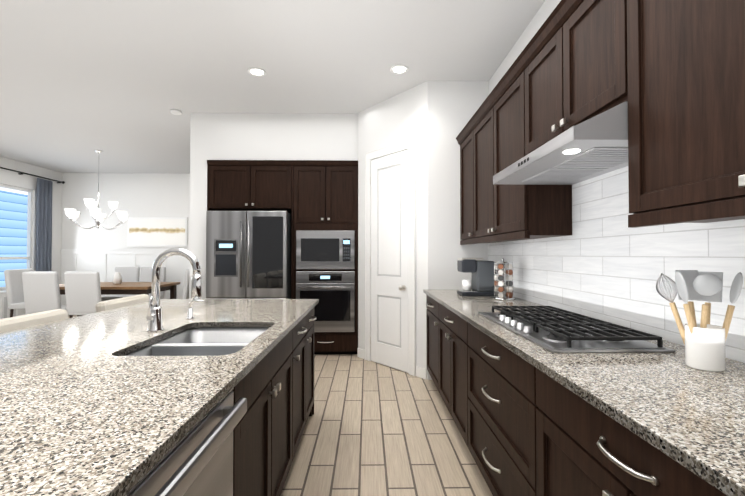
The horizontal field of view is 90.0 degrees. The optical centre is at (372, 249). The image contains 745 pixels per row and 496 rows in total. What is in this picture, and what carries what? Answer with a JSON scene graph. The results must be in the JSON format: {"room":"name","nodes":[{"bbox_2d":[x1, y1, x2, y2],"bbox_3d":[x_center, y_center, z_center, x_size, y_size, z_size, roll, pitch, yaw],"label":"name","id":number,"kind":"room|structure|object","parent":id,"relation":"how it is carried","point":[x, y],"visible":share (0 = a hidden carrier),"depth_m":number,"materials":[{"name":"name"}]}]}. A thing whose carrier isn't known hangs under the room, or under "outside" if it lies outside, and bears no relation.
{"room":"dining room and kitchen","nodes":[
{"label":"dining room and kitchen","id":0,"kind":"room"},
{"bbox_2d":[0,156,62,314],"bbox_3d":[-6.743,-0.224,2.232,0.120,3.050,12.010,0,-1,-1],"label":"wall","id":1,"kind":"structure","parent":0,"point":[14,179],"depth_m":7.47,"materials":[{"name":"white paint"}]},
{"bbox_2d":[0,184,32,290],"bbox_3d":[-6.795,-0.204,7.057,0.122,1.970,0.880,0,-1,-1],"label":"window","id":2,"kind":"structure","parent":1,"relation":"in","point":[29,226],"depth_m":7.40,"materials":[{"name":"white"}]},
{"bbox_2d":[0,167,64,183],"bbox_3d":[-6.703,-1.458,7.056,0.102,0.058,2.076,0,-1,-1],"label":"curtain rod","id":3,"kind":"object","parent":1,"relation":"attached to","point":[22,173],"visible":1,"depth_m":7.28,"materials":[{"name":"black metal"}]},
{"bbox_2d":[36,178,52,270],"bbox_3d":[-6.694,-0.031,7.591,0.070,2.780,0.370,0,-1,-1],"label":"curtain","id":4,"kind":"object","parent":3,"relation":"hanging from","point":[44,229],"visible":0.65,"depth_m":7.59,"materials":[{"name":"fabric"}]},
{"bbox_2d":[62,173,189,248],"bbox_3d":[-3.193,-0.137,8.230,7.360,3.050,0.120,0,-1,-1],"label":"wall","id":5,"kind":"structure","parent":0,"point":[150,194],"depth_m":8.15,"materials":[{"name":"white paint"}]},
{"bbox_2d":[60,249,189,304],"bbox_3d":[-3.990,0.691,8.123,5.558,1.390,0.044,0,-1,-1],"label":"wainscoting","id":6,"kind":"structure","parent":5,"relation":"attached to","point":[104,263],"depth_m":8.11,"materials":[{"name":"white paint"}]},
{"bbox_2d":[127,217,187,246],"bbox_3d":[-4.691,-0.374,8.130,1.280,0.640,0.037,0,-1,-1],"label":"wall art","id":7,"kind":"object","parent":5,"relation":"attached to","point":[157,231],"visible":0.98,"depth_m":8.11,"materials":[{"name":"white"}]},
{"bbox_2d":[189,160,206,298],"bbox_3d":[-2.188,0.116,5.046,0.213,2.452,0.770,0,-1,-1],"label":"pier","id":8,"kind":"object","parent":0,"point":[198,189],"visible":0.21,"depth_m":4.67,"materials":[{"name":"white paint"}]},
{"bbox_2d":[207,160,290,213],"bbox_3d":[-1.542,-0.806,5.014,1.036,0.605,0.660,0,-1,-1],"label":"upper cabinet","id":9,"kind":"object","parent":0,"relation":"attached to","point":[232,185],"depth_m":4.69,"materials":[{"name":"brown wood"}]},
{"bbox_2d":[0,0,544,172],"bbox_3d":[-2.932,-1.790,2.857,10.400,0.100,13.100,0,-1,-1],"label":"ceiling","id":10,"kind":"structure","parent":0,"point":[115,81],"depth_m":3.46,"materials":[{"name":"white paint"}]},
{"bbox_2d":[65,150,127,229],"bbox_3d":[-4.685,-1.014,6.370,0.950,1.349,0.843,0,-1,-1],"label":"chandelier","id":11,"kind":"object","parent":10,"relation":"hanging from","point":[90,204],"visible":1,"depth_m":6.34,"materials":[{"name":"white glass"}]},
{"bbox_2d":[170,109,181,114],"bbox_3d":[-2.438,-1.696,4.623,0.132,0.032,0.132,0,-1,-1],"label":"smoke detector","id":12,"kind":"object","parent":10,"relation":"attached to","point":[175,112],"visible":1,"depth_m":4.58,"materials":[{"name":"white plastic"}]},
{"bbox_2d":[248,67,265,76],"bbox_3d":[-1.123,-1.723,3.623,0.176,0.008,0.176,0,-1,-1],"label":"recessed light","id":13,"kind":"object","parent":10,"relation":"in","point":[256,71],"visible":1,"depth_m":3.62,"materials":[{"name":"white"}]},
{"bbox_2d":[390,65,408,73],"bbox_3d":[0.258,-1.724,3.574,0.176,0.008,0.176,0,-1,-1],"label":"recessed light","id":14,"kind":"object","parent":10,"relation":"in","point":[399,69],"visible":0.98,"depth_m":3.58,"materials":[{"name":"white"}]},
{"bbox_2d":[190,113,357,160],"bbox_3d":[-1.240,-1.409,5.082,2.110,0.598,0.770,0,-1,-1],"label":"wall","id":15,"kind":"structure","parent":0,"point":[253,136],"depth_m":4.70,"materials":[{"name":"white paint"}]},
{"bbox_2d":[68,315,492,495],"bbox_3d":[-2.932,1.360,2.811,10.400,0.100,13.100,0,-1,-1],"label":"floor","id":16,"kind":"structure","parent":0,"point":[371,428],"depth_m":2.54,"materials":[{"name":"brown wood"}]},
{"bbox_2d":[0,290,17,318],"bbox_3d":[-6.478,1.051,6.533,0.300,0.625,0.350,0,-1,-1],"label":"console","id":17,"kind":"object","parent":16,"relation":"on","point":[4,311],"visible":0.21,"depth_m":6.44,"materials":[{"name":"white"}]},
{"bbox_2d":[4,269,33,316],"bbox_3d":[-5.661,0.846,6.208,0.535,1.027,0.480,0,-1,-1],"label":"dining chair","id":18,"kind":"object","parent":16,"relation":"on","point":[14,288],"visible":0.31,"depth_m":6.02,"materials":[{"name":"grey fabric"}]},
{"bbox_2d":[0,309,67,332],"bbox_3d":[-1.615,0.820,1.929,0.484,0.954,0.530,0,-1,-1],"label":"bar stool","id":19,"kind":"object","parent":16,"relation":"on","point":[20,322],"visible":0.12,"depth_m":1.95,"materials":[{"name":"beige fabric"}]},
{"bbox_2d":[22,271,79,316],"bbox_3d":[-4.773,0.836,5.564,0.480,1.027,0.535,0,-1,-1],"label":"dining chair","id":20,"kind":"object","parent":16,"relation":"on","point":[41,290],"visible":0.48,"depth_m":5.34,"materials":[{"name":"grey fabric"}]},
{"bbox_2d":[64,271,101,317],"bbox_3d":[-4.183,0.837,5.573,0.480,1.027,0.535,0,-1,-1],"label":"dining chair","id":21,"kind":"object","parent":16,"relation":"on","point":[83,292],"visible":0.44,"depth_m":5.34,"materials":[{"name":"grey fabric"}]},
{"bbox_2d":[59,282,179,315],"bbox_3d":[-4.486,0.981,6.394,1.840,0.760,1.040,0,-1,-1],"label":"dining table","id":22,"kind":"object","parent":16,"relation":"on","point":[107,288],"visible":0.25,"depth_m":5.97,"materials":[{"name":"brown wood"}]},
{"bbox_2d":[112,272,121,283],"bbox_3d":[-4.386,0.495,6.403,0.140,0.210,0.138,0,-1,-1],"label":"vase","id":23,"kind":"object","parent":22,"relation":"on","point":[117,277],"visible":1,"depth_m":6.36,"materials":[{"name":"white ceramic"}]},
{"bbox_2d":[101,267,139,300],"bbox_3d":[-4.898,0.860,7.218,0.480,1.027,0.535,0,-1,-1],"label":"dining chair","id":24,"kind":"object","parent":16,"relation":"on","point":[130,274],"visible":0.48,"depth_m":7.39,"materials":[{"name":"grey fabric"}]},
{"bbox_2d":[95,294,148,312],"bbox_3d":[-1.627,0.832,2.748,0.484,0.954,0.530,0,-1,-1],"label":"bar stool","id":25,"kind":"object","parent":16,"relation":"on","point":[116,303],"visible":0.08,"depth_m":2.65,"materials":[{"name":"beige fabric"}]},
{"bbox_2d":[128,267,165,298],"bbox_3d":[-4.378,0.860,7.225,0.480,1.027,0.535,0,-1,-1],"label":"dining chair","id":26,"kind":"object","parent":16,"relation":"on","point":[146,274],"visible":0.35,"depth_m":7.40,"materials":[{"name":"grey fabric"}]},
{"bbox_2d":[182,269,188,298],"bbox_3d":[-3.308,0.849,6.414,0.535,1.027,0.480,0,-1,-1],"label":"dining chair","id":27,"kind":"object","parent":16,"relation":"on","point":[185,294],"visible":0.1,"depth_m":6.19,"materials":[{"name":"grey fabric"}]},
{"bbox_2d":[125,388,246,495],"bbox_3d":[-0.684,0.831,0.830,0.624,0.859,0.635,0,-1,-1],"label":"dishwasher","id":28,"kind":"object","parent":16,"relation":"on","point":[197,460],"visible":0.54,"depth_m":0.90,"materials":[{"name":"grey metal"}]},
{"bbox_2d":[206,211,291,298],"bbox_3d":[-1.532,0.439,4.858,0.970,1.800,0.857,0,-1,-1],"label":"refrigerator","id":29,"kind":"object","parent":16,"relation":"on","point":[248,254],"visible":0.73,"depth_m":4.50,"materials":[{"name":"grey metal"}]},
{"bbox_2d":[232,308,315,495],"bbox_3d":[-0.849,0.836,0.580,0.938,0.883,4.760,0,-1,-1],"label":"kitchen island","id":30,"kind":"object","parent":16,"relation":"on","point":[274,386],"visible":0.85,"depth_m":1.67,"materials":[{"name":"black wood"}]},
{"bbox_2d":[0,299,318,495],"bbox_3d":[-1.030,0.378,0.574,1.275,0.030,4.800,0,-1,-1],"label":"island countertop","id":31,"kind":"structure","parent":30,"relation":"on","point":[88,407],"depth_m":0.99,"materials":[{"name":"stone"}]},
{"bbox_2d":[146,248,201,331],"bbox_3d":[-0.921,0.186,1.718,0.245,0.386,0.109,0,-1,-1],"label":"faucet","id":32,"kind":"object","parent":31,"relation":"on","point":[154,317],"visible":1,"depth_m":1.72,"materials":[{"name":"silver metal"}]},
{"bbox_2d":[186,300,203,318],"bbox_3d":[-0.983,0.331,2.065,0.098,0.106,0.044,0,-1,-1],"label":"soap dispenser","id":33,"kind":"object","parent":31,"relation":"on","point":[190,312],"visible":0.98,"depth_m":2.06,"materials":[{"name":"silver metal"}]},
{"bbox_2d":[125,327,269,355],"bbox_3d":[-0.724,0.508,1.637,0.480,0.196,0.700,0,-1,-1],"label":"sink","id":34,"kind":"object","parent":31,"relation":"in","point":[209,341],"visible":0.08,"depth_m":1.73,"materials":[{"name":"silver metal"}]},
{"bbox_2d":[291,160,357,353],"bbox_3d":[-0.605,0.116,5.014,0.838,2.450,0.660,0,-1,-1],"label":"tall cabinet","id":35,"kind":"object","parent":16,"relation":"on","point":[315,195],"depth_m":4.70,"materials":[{"name":"brown wood"}]},
{"bbox_2d":[296,230,354,268],"bbox_3d":[-0.590,0.009,4.670,0.730,0.486,0.030,0,-1,-1],"label":"microwave","id":36,"kind":"object","parent":35,"relation":"in","point":[325,249],"visible":0.96,"depth_m":4.66,"materials":[{"name":"silver metal"}]},
{"bbox_2d":[296,271,354,331],"bbox_3d":[-0.590,0.655,4.633,0.730,0.758,0.087,0,-1,-1],"label":"wall oven","id":37,"kind":"object","parent":35,"relation":"in","point":[333,292],"visible":0.83,"depth_m":4.65,"materials":[{"name":"silver metal"}]},
{"bbox_2d":[426,294,433,381],"bbox_3d":[0.869,0.877,3.423,0.634,0.884,0.718,0,-1,-1],"label":"base cabinet","id":38,"kind":"object","parent":16,"relation":"on","point":[429,301],"depth_m":3.59,"materials":[{"name":"black wood"}]},
{"bbox_2d":[434,300,461,434],"bbox_3d":[0.879,0.867,2.712,0.634,0.884,0.951,0,-1,-1],"label":"base cabinet","id":39,"kind":"object","parent":16,"relation":"on","point":[447,324],"depth_m":2.72,"materials":[{"name":"black wood"}]},
{"bbox_2d":[462,319,529,495],"bbox_3d":[0.893,0.853,1.786,0.634,0.884,1.023,0,-1,-1],"label":"base cabinet","id":40,"kind":"object","parent":16,"relation":"on","point":[525,428],"depth_m":1.74,"materials":[{"name":"black wood"}]},
{"bbox_2d":[530,364,726,495],"bbox_3d":[0.908,0.839,0.831,0.634,0.884,1.012,0,-1,-1],"label":"base cabinet","id":41,"kind":"object","parent":16,"relation":"on","point":[576,449],"depth_m":1.02,"materials":[{"name":"black wood"}]},
{"bbox_2d":[423,289,744,495],"bbox_3d":[0.891,0.384,0.997,0.665,0.030,5.588,0,-1,-1],"label":"countertop","id":42,"kind":"structure","parent":41,"relation":"on","point":[674,406],"depth_m":0.96,"materials":[{"name":"stone"}]},
{"bbox_2d":[457,258,493,295],"bbox_3d":[0.902,0.239,3.298,0.280,0.325,0.265,0,-1,-1],"label":"coffee maker","id":43,"kind":"object","parent":42,"relation":"on","point":[481,283],"visible":0.98,"depth_m":3.17,"materials":[{"name":"grey plastic"}]},
{"bbox_2d":[492,258,514,299],"bbox_3d":[1.042,0.235,2.967,0.170,0.324,0.170,0,-1,-1],"label":"pod carousel","id":44,"kind":"object","parent":42,"relation":"on","point":[500,294],"visible":1,"depth_m":2.92,"materials":[{"name":"silver metal"}]},
{"bbox_2d":[478,306,674,352],"bbox_3d":[0.864,0.355,1.793,0.450,0.050,0.900,0,-1,-1],"label":"cooktop","id":45,"kind":"object","parent":42,"relation":"in","point":[550,330],"visible":1,"depth_m":1.51,"materials":[{"name":"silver metal"}]},
{"bbox_2d":[656,270,742,371],"bbox_3d":[1.049,0.220,1.189,0.191,0.302,0.165,0,-1,-1],"label":"utensil crock","id":46,"kind":"object","parent":42,"relation":"on","point":[704,340],"visible":1,"depth_m":1.15,"materials":[{"name":"white ceramic"}]},
{"bbox_2d":[358,81,427,379],"bbox_3d":[0.231,-0.195,4.259,0.100,3.050,1.136,1,-1,-41],"label":"wall","id":47,"kind":"structure","parent":0,"point":[402,116],"depth_m":4.02,"materials":[{"name":"white paint"}]},
{"bbox_2d":[370,149,408,372],"bbox_3d":[0.181,0.124,4.211,0.418,2.387,0.490,0,-1,-1],"label":"pantry door","id":48,"kind":"structure","parent":47,"relation":"in","point":[389,339],"depth_m":4.19,"materials":[{"name":"white wood"}]},
{"bbox_2d":[365,137,415,375],"bbox_3d":[0.182,0.078,4.213,0.027,2.503,0.814,1,-1,-41],"label":"door frame","id":49,"kind":"structure","parent":47,"relation":"attached to","point":[409,144],"depth_m":3.97,"materials":[{"name":"white wood"}]},
{"bbox_2d":[357,348,426,378],"bbox_3d":[0.181,1.275,4.207,0.013,0.110,1.114,1,-1,-41],"label":"baseboard","id":50,"kind":"structure","parent":47,"relation":"attached to","point":[421,372],"depth_m":3.86,"materials":[{"name":"white wood"}]},
{"bbox_2d":[428,81,488,379],"bbox_3d":[0.878,-0.201,3.851,0.630,3.050,0.100,0,-1,-1],"label":"wall","id":51,"kind":"structure","parent":0,"point":[453,107],"depth_m":3.81,"materials":[{"name":"white paint"}]},
{"bbox_2d":[489,0,560,93],"bbox_3d":[1.312,-0.242,0.998,0.150,3.050,9.300,0,-1,-1],"label":"wall","id":52,"kind":"structure","parent":0,"point":[543,13],"depth_m":2.96,"materials":[{"name":"white paint"}]},
{"bbox_2d":[460,128,467,243],"bbox_3d":[1.042,-0.600,3.537,0.287,1.070,0.538,0,-1,-1],"label":"upper cabinet","id":53,"kind":"object","parent":52,"relation":"attached to","point":[463,135],"depth_m":3.68,"materials":[{"name":"brown wood"}]},
{"bbox_2d":[468,60,571,243],"bbox_3d":[1.053,-0.611,2.790,0.287,1.070,1.203,0,-1,-1],"label":"upper cabinet","id":54,"kind":"object","parent":52,"relation":"attached to","point":[496,212],"depth_m":2.59,"materials":[{"name":"brown wood"}]},
{"bbox_2d":[493,101,627,184],"bbox_3d":[0.970,-0.463,1.806,0.483,0.149,0.874,0,-1,-1],"label":"range hood","id":55,"kind":"object","parent":52,"relation":"attached to","point":[595,146],"visible":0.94,"depth_m":1.60,"materials":[{"name":"silver metal"}]},
{"bbox_2d":[520,0,607,158],"bbox_3d":[1.068,-0.851,1.814,0.287,0.619,0.884,0,-1,-1],"label":"upper cabinet","id":56,"kind":"object","parent":52,"relation":"attached to","point":[564,71],"depth_m":1.78,"materials":[{"name":"brown wood"}]},
{"bbox_2d":[488,166,744,362],"bbox_3d":[1.230,-0.061,1.024,0.010,0.911,5.559,0,-1,-1],"label":"tile backsplash","id":57,"kind":"structure","parent":52,"relation":"attached to","point":[603,262],"depth_m":1.81,"materials":[{"name":"white tile"}]},
{"bbox_2d":[608,0,744,227],"bbox_3d":[1.082,-0.639,0.880,0.287,1.070,1.103,0,-1,-1],"label":"upper cabinet","id":58,"kind":"object","parent":52,"relation":"attached to","point":[672,72],"depth_m":1.14,"materials":[{"name":"brown wood"}]},
{"label":"outside","id":59,"kind":"structure","parent":0,"visible":0},
{"bbox_2d":[0,187,27,286],"bbox_3d":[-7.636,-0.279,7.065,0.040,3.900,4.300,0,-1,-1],"label":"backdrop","id":60,"kind":"structure","parent":59,"point":[13,223],"depth_m":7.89,"materials":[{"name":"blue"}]}
]}

